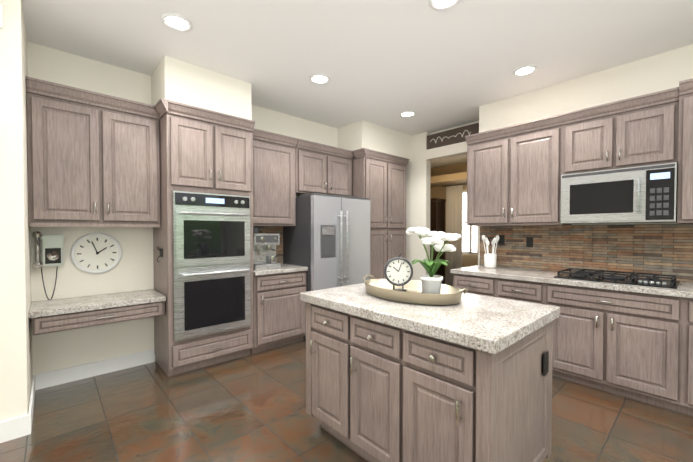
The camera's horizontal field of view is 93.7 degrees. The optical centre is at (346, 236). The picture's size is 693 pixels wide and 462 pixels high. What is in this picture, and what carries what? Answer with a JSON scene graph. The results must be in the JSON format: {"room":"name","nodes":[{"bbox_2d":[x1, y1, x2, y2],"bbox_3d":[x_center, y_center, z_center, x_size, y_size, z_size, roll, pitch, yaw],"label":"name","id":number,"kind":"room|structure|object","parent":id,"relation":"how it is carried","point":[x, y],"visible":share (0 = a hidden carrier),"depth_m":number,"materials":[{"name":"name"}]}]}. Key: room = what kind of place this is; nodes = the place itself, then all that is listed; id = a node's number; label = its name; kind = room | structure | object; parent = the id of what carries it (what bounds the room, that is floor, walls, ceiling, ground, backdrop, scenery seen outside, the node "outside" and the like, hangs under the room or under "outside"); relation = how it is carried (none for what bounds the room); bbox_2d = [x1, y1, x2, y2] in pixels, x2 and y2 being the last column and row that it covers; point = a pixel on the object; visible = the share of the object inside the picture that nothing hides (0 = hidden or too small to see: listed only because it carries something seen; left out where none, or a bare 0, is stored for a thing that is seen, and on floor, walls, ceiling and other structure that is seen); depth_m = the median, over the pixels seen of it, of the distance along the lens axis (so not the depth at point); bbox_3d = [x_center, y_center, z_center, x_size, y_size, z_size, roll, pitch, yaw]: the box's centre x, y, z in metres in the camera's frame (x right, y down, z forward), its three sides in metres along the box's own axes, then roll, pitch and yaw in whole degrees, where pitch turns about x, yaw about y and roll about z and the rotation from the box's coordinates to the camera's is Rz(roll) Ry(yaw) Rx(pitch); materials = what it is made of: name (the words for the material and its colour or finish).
{"room":"kitchen","nodes":[
{"label":"kitchen","id":0,"kind":"room"},
{"bbox_2d":[0,339,692,461],"bbox_3d":[0.860,1.336,2.155,11.600,0.060,9.200,-1,1,-42],"label":"floor","id":1,"kind":"structure","parent":0,"point":[250,408],"depth_m":2.28,"materials":[{"name":"tile"}]},
{"bbox_2d":[153,98,254,376],"bbox_3d":[-1.471,0.036,3.338,0.882,2.498,0.675,-1,1,-42],"label":"tall cabinet","id":2,"kind":"object","parent":1,"relation":"on","point":[203,267],"visible":0.98,"depth_m":3.11,"materials":[{"name":"brown wood"}]},
{"bbox_2d":[157,247,162,261],"bbox_3d":[-1.765,0.164,3.059,0.040,0.149,0.100,-1,1,-42],"label":"hook","id":3,"kind":"object","parent":2,"relation":"attached to","point":[161,252],"visible":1,"depth_m":3.05,"materials":[{"name":"grey metal"}]},
{"bbox_2d":[250,271,305,353],"bbox_3d":[-0.907,0.842,3.904,0.684,0.868,0.616,-1,1,-42],"label":"base cabinet","id":4,"kind":"object","parent":1,"relation":"on","point":[279,313],"visible":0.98,"depth_m":3.68,"materials":[{"name":"brown wood"}]},
{"bbox_2d":[253,263,307,275],"bbox_3d":[-0.915,0.383,3.905,0.684,0.044,0.592,-1,1,-42],"label":"countertop","id":5,"kind":"structure","parent":4,"relation":"on","point":[285,268],"depth_m":3.72,"materials":[{"name":"stone"}]},
{"bbox_2d":[253,227,280,269],"bbox_3d":[-0.992,0.124,3.815,0.320,0.475,0.421,-1,1,-42],"label":"espresso machine","id":6,"kind":"object","parent":5,"relation":"on","point":[264,251],"visible":0.75,"depth_m":3.75,"materials":[{"name":"silver metal"}]},
{"bbox_2d":[306,302,345,444],"bbox_3d":[0.153,0.870,2.316,0.782,0.866,0.442,-1,1,-42],"label":"base cabinet","id":7,"kind":"object","parent":1,"relation":"on","point":[325,327],"depth_m":2.05,"materials":[{"name":"brown wood"}]},
{"bbox_2d":[283,193,369,339],"bbox_3d":[-0.238,0.367,4.402,0.970,1.800,0.766,-1,1,-42],"label":"refrigerator","id":8,"kind":"object","parent":1,"relation":"on","point":[326,240],"visible":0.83,"depth_m":4.07,"materials":[{"name":"grey metal"}]},
{"bbox_2d":[346,313,397,461],"bbox_3d":[0.425,0.875,2.008,0.770,0.866,0.380,-1,1,-42],"label":"base cabinet","id":9,"kind":"object","parent":1,"relation":"on","point":[378,392],"depth_m":1.76,"materials":[{"name":"brown wood"}]},
{"bbox_2d":[352,148,408,278],"bbox_3d":[0.416,0.006,5.092,1.035,2.498,0.616,-1,1,-42],"label":"pantry cabinet","id":10,"kind":"object","parent":1,"relation":"on","point":[378,179],"visible":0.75,"depth_m":4.84,"materials":[{"name":"brown wood"}]},
{"bbox_2d":[430,198,445,283],"bbox_3d":[1.955,0.146,7.955,0.530,2.120,0.740,-1,1,-42],"label":"hutch","id":11,"kind":"object","parent":1,"relation":"on","point":[437,214],"visible":0.23,"depth_m":7.70,"materials":[{"name":"brown wood"}]},
{"bbox_2d":[453,273,492,296],"bbox_3d":[1.606,0.845,3.717,0.677,0.868,0.480,-1,1,-42],"label":"base cabinet","id":12,"kind":"object","parent":1,"relation":"on","point":[478,285],"depth_m":3.47,"materials":[{"name":"brown wood"}]},
{"bbox_2d":[398,321,552,461],"bbox_3d":[0.706,0.880,1.708,0.782,0.866,0.442,-1,1,-42],"label":"base cabinet","id":13,"kind":"object","parent":1,"relation":"on","point":[457,403],"depth_m":1.47,"materials":[{"name":"brown wood"}]},
{"bbox_2d":[300,283,559,354],"bbox_3d":[0.432,0.411,2.007,0.830,0.056,1.320,-1,1,-42],"label":"countertop","id":14,"kind":"structure","parent":13,"relation":"on","point":[492,325],"depth_m":1.65,"materials":[{"name":"stone"}]},
{"bbox_2d":[363,275,467,304],"bbox_3d":[0.405,0.331,2.088,0.434,0.100,0.763,-1,1,-42],"label":"oval tray","id":15,"kind":"object","parent":14,"relation":"on","point":[413,293],"visible":0.85,"depth_m":1.94,"materials":[{"name":"beige"}]},
{"bbox_2d":[384,252,412,291],"bbox_3d":[0.344,0.230,2.155,0.161,0.265,0.165,-1,1,-42],"label":"clock","id":16,"kind":"object","parent":15,"relation":"on","point":[398,270],"visible":1,"depth_m":2.14,"materials":[{"name":"grey metal"}]},
{"bbox_2d":[406,227,460,293],"bbox_3d":[0.530,0.151,1.990,0.322,0.428,0.337,-1,1,-42],"label":"flower pot","id":17,"kind":"object","parent":15,"relation":"on","point":[431,282],"visible":0.98,"depth_m":1.94,"materials":[{"name":"white ceramic"}]},
{"bbox_2d":[493,278,540,303],"bbox_3d":[1.916,0.851,3.376,0.677,0.868,0.440,-1,1,-42],"label":"base cabinet","id":18,"kind":"object","parent":1,"relation":"on","point":[525,291],"depth_m":3.15,"materials":[{"name":"brown wood"}]},
{"bbox_2d":[541,283,680,412],"bbox_3d":[2.363,0.859,2.884,0.677,0.868,0.890,-1,1,-42],"label":"base cabinet","id":19,"kind":"object","parent":1,"relation":"on","point":[635,346],"depth_m":2.59,"materials":[{"name":"brown wood"}]},
{"bbox_2d":[681,297,692,416],"bbox_3d":[2.834,0.868,2.366,0.677,0.868,0.510,-1,1,-42],"label":"base cabinet","id":20,"kind":"object","parent":1,"relation":"on","point":[686,303],"depth_m":2.33,"materials":[{"name":"brown wood"}]},
{"bbox_2d":[450,265,692,298],"bbox_3d":[2.509,0.403,2.705,0.692,0.044,3.220,-1,1,-42],"label":"countertop","id":21,"kind":"structure","parent":20,"relation":"on","point":[684,289],"depth_m":2.91,"materials":[{"name":"stone"}]},
{"bbox_2d":[482,235,498,267],"bbox_3d":[1.683,0.168,3.801,0.193,0.386,0.173,-1,1,-42],"label":"utensil crock","id":22,"kind":"object","parent":21,"relation":"on","point":[490,260],"visible":1,"depth_m":3.76,"materials":[{"name":"white ceramic"}]},
{"bbox_2d":[554,268,679,288],"bbox_3d":[2.360,0.349,2.866,0.480,0.057,0.800,-1,1,-42],"label":"gas cooktop","id":23,"kind":"object","parent":21,"relation":"in","point":[630,278],"visible":1,"depth_m":2.79,"materials":[{"name":"black metal"}]},
{"bbox_2d":[0,0,692,421],"bbox_3d":[0.185,-0.123,0.300,8.440,2.920,7.700,-1,1,-42],"label":"wall","id":24,"kind":"structure","parent":0,"point":[26,354],"depth_m":3.00,"materials":[{"name":"white paint"}]},
{"bbox_2d":[0,4,2,28],"bbox_3d":[-2.206,-1.382,2.002,0.120,0.140,0.027,-1,1,-42],"label":"box","id":25,"kind":"object","parent":24,"relation":"attached to","point":[1,16],"visible":0.98,"depth_m":2.03,"materials":[{"name":"white"}]},
{"bbox_2d":[0,411,32,442],"bbox_3d":[-3.432,1.262,0.943,3.613,0.130,0.016,-1,1,-42],"label":"baseboard","id":26,"kind":"structure","parent":24,"relation":"attached to","point":[15,428],"depth_m":2.11,"materials":[{"name":"white wood"}]},
{"bbox_2d":[28,374,36,411],"bbox_3d":[-2.367,1.236,2.446,0.013,0.130,0.750,-1,1,-42],"label":"baseboard","id":27,"kind":"structure","parent":24,"relation":"attached to","point":[34,382],"depth_m":2.48,"materials":[{"name":"white wood"}]},
{"bbox_2d":[32,231,64,299],"bbox_3d":[-2.519,0.240,2.754,0.200,0.579,0.134,-1,1,-42],"label":"telephone","id":28,"kind":"object","parent":24,"relation":"attached to","point":[52,250],"visible":1,"depth_m":2.74,"materials":[{"name":"white plastic"}]},
{"bbox_2d":[26,76,160,226],"bbox_3d":[-2.186,-0.646,2.870,0.894,1.118,0.386,-1,1,-42],"label":"upper cabinet","id":29,"kind":"object","parent":24,"relation":"attached to","point":[93,158],"visible":0.96,"depth_m":2.71,"materials":[{"name":"brown wood"}]},
{"bbox_2d":[37,349,153,389],"bbox_3d":[-2.311,1.226,3.041,0.897,0.130,0.014,-1,1,-42],"label":"baseboard","id":30,"kind":"structure","parent":24,"relation":"attached to","point":[65,375],"depth_m":3.00,"materials":[{"name":"white"}]},
{"bbox_2d":[70,233,121,273],"bbox_3d":[-2.310,0.151,3.013,0.384,0.384,0.030,-1,1,-42],"label":"round wall clock","id":31,"kind":"object","parent":24,"relation":"attached to","point":[95,253],"visible":1,"depth_m":3.01,"materials":[{"name":"white plastic"}]},
{"bbox_2d":[29,289,165,334],"bbox_3d":[-2.136,0.630,2.837,0.894,0.177,0.536,-1,1,-42],"label":"desk","id":32,"kind":"object","parent":24,"relation":"attached to","point":[54,315],"visible":1,"depth_m":2.67,"materials":[{"name":"stone"}]},
{"bbox_2d":[253,226,282,262],"bbox_3d":[-1.106,0.109,4.111,0.684,0.490,0.022,-1,1,-42],"label":"backsplash","id":33,"kind":"structure","parent":24,"relation":"attached to","point":[273,230],"depth_m":4.28,"materials":[{"name":"tile"}]},
{"bbox_2d":[253,129,297,225],"bbox_3d":[-0.984,-0.679,3.963,0.684,1.088,0.386,-1,1,-42],"label":"upper cabinet","id":34,"kind":"object","parent":24,"relation":"attached to","point":[274,179],"visible":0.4,"depth_m":3.87,"materials":[{"name":"brown wood"}]},
{"bbox_2d":[296,139,353,196],"bbox_3d":[-0.366,-0.901,4.521,0.974,0.663,0.386,-1,1,-42],"label":"upper cabinet","id":35,"kind":"object","parent":24,"relation":"attached to","point":[323,169],"visible":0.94,"depth_m":4.36,"materials":[{"name":"brown wood"}]},
{"bbox_2d":[427,123,478,149],"bbox_3d":[1.554,-1.482,4.826,0.034,0.220,0.830,-1,1,-42],"label":"gather sign","id":36,"kind":"object","parent":24,"relation":"attached to","point":[450,137],"visible":0.96,"depth_m":4.81,"materials":[{"name":"brown wood"}]},
{"bbox_2d":[465,114,571,225],"bbox_3d":[1.882,-0.654,3.611,0.377,1.050,0.970,-1,1,-42],"label":"upper cabinet","id":37,"kind":"object","parent":24,"relation":"attached to","point":[515,172],"depth_m":3.43,"materials":[{"name":"brown wood"}]},
{"bbox_2d":[479,224,692,281],"bbox_3d":[2.760,0.131,2.915,0.031,0.488,3.200,-1,1,-42],"label":"backsplash","id":38,"kind":"structure","parent":24,"relation":"attached to","point":[664,249],"depth_m":3.20,"materials":[{"name":"tile"}]},
{"bbox_2d":[561,87,676,174],"bbox_3d":[2.473,-0.881,2.957,0.377,0.575,0.784,-1,1,-42],"label":"upper cabinet","id":39,"kind":"object","parent":24,"relation":"attached to","point":[641,130],"depth_m":2.78,"materials":[{"name":"brown wood"}]},
{"bbox_2d":[561,162,677,223],"bbox_3d":[2.435,-0.358,2.932,0.478,0.460,0.775,-1,1,-42],"label":"over-the-range microwave","id":40,"kind":"object","parent":39,"relation":"attached to","point":[644,194],"visible":1,"depth_m":2.76,"materials":[{"name":"grey metal"}]},
{"bbox_2d":[677,78,692,223],"bbox_3d":[3.027,-0.647,2.328,0.407,1.080,0.896,-1,1,-42],"label":"upper cabinet","id":41,"kind":"object","parent":24,"relation":"attached to","point":[685,89],"depth_m":2.49,"materials":[{"name":"brown wood"}]},
{"bbox_2d":[22,0,692,167],"bbox_3d":[0.860,-1.644,2.103,11.600,0.060,9.200,-1,1,-42],"label":"ceiling","id":42,"kind":"structure","parent":0,"point":[384,63],"depth_m":2.74,"materials":[{"name":"white paint"}]},
{"bbox_2d":[161,13,192,31],"bbox_3d":[-1.276,-1.612,2.447,0.209,0.013,0.209,1,1,42],"label":"recessed light","id":43,"kind":"object","parent":42,"relation":"in","point":[176,22],"depth_m":2.45,"materials":[{"name":"white glass"}]},
{"bbox_2d":[310,74,329,83],"bbox_3d":[-0.277,-1.628,3.355,0.209,0.013,0.209,1,1,42],"label":"recessed light","id":44,"kind":"object","parent":42,"relation":"in","point":[316,78],"depth_m":3.34,"materials":[{"name":"white"}]},
{"bbox_2d":[400,111,415,116],"bbox_3d":[0.818,-1.645,4.350,0.209,0.013,0.209,1,1,42],"label":"recessed light","id":45,"kind":"object","parent":42,"relation":"in","point":[405,113],"depth_m":4.34,"materials":[{"name":"white"}]},
{"bbox_2d":[429,0,459,10],"bbox_3d":[0.666,-1.608,2.198,0.209,0.013,0.209,1,1,39],"label":"recessed light","id":46,"kind":"object","parent":42,"relation":"in","point":[440,5],"depth_m":2.24,"materials":[{"name":"white glass"}]},
{"bbox_2d":[513,65,536,76],"bbox_3d":[1.747,-1.625,3.180,0.209,0.013,0.209,1,1,39],"label":"recessed light","id":47,"kind":"object","parent":42,"relation":"in","point":[525,70],"depth_m":3.18,"materials":[{"name":"white glass"}]},
{"bbox_2d":[430,163,476,284],"bbox_3d":[2.981,-0.236,6.894,0.750,2.920,5.000,-1,1,-42],"label":"wall","id":48,"kind":"structure","parent":0,"point":[455,174],"depth_m":7.12,"materials":[{"name":"beige paint"}]},
{"bbox_2d":[442,183,477,285],"bbox_3d":[2.760,-0.009,7.305,0.079,2.412,1.400,-1,1,-42],"label":"curtain","id":49,"kind":"object","parent":48,"relation":"hanging from","point":[454,194],"visible":0.23,"depth_m":7.55,"materials":[{"name":"white fabric"}]},
{"bbox_2d":[462,191,476,254],"bbox_3d":[2.826,-0.334,7.360,0.049,1.450,0.850,-1,1,-42],"label":"window","id":50,"kind":"structure","parent":48,"relation":"in","point":[469,239],"depth_m":7.43,"materials":[{"name":"white glass"}]}
]}

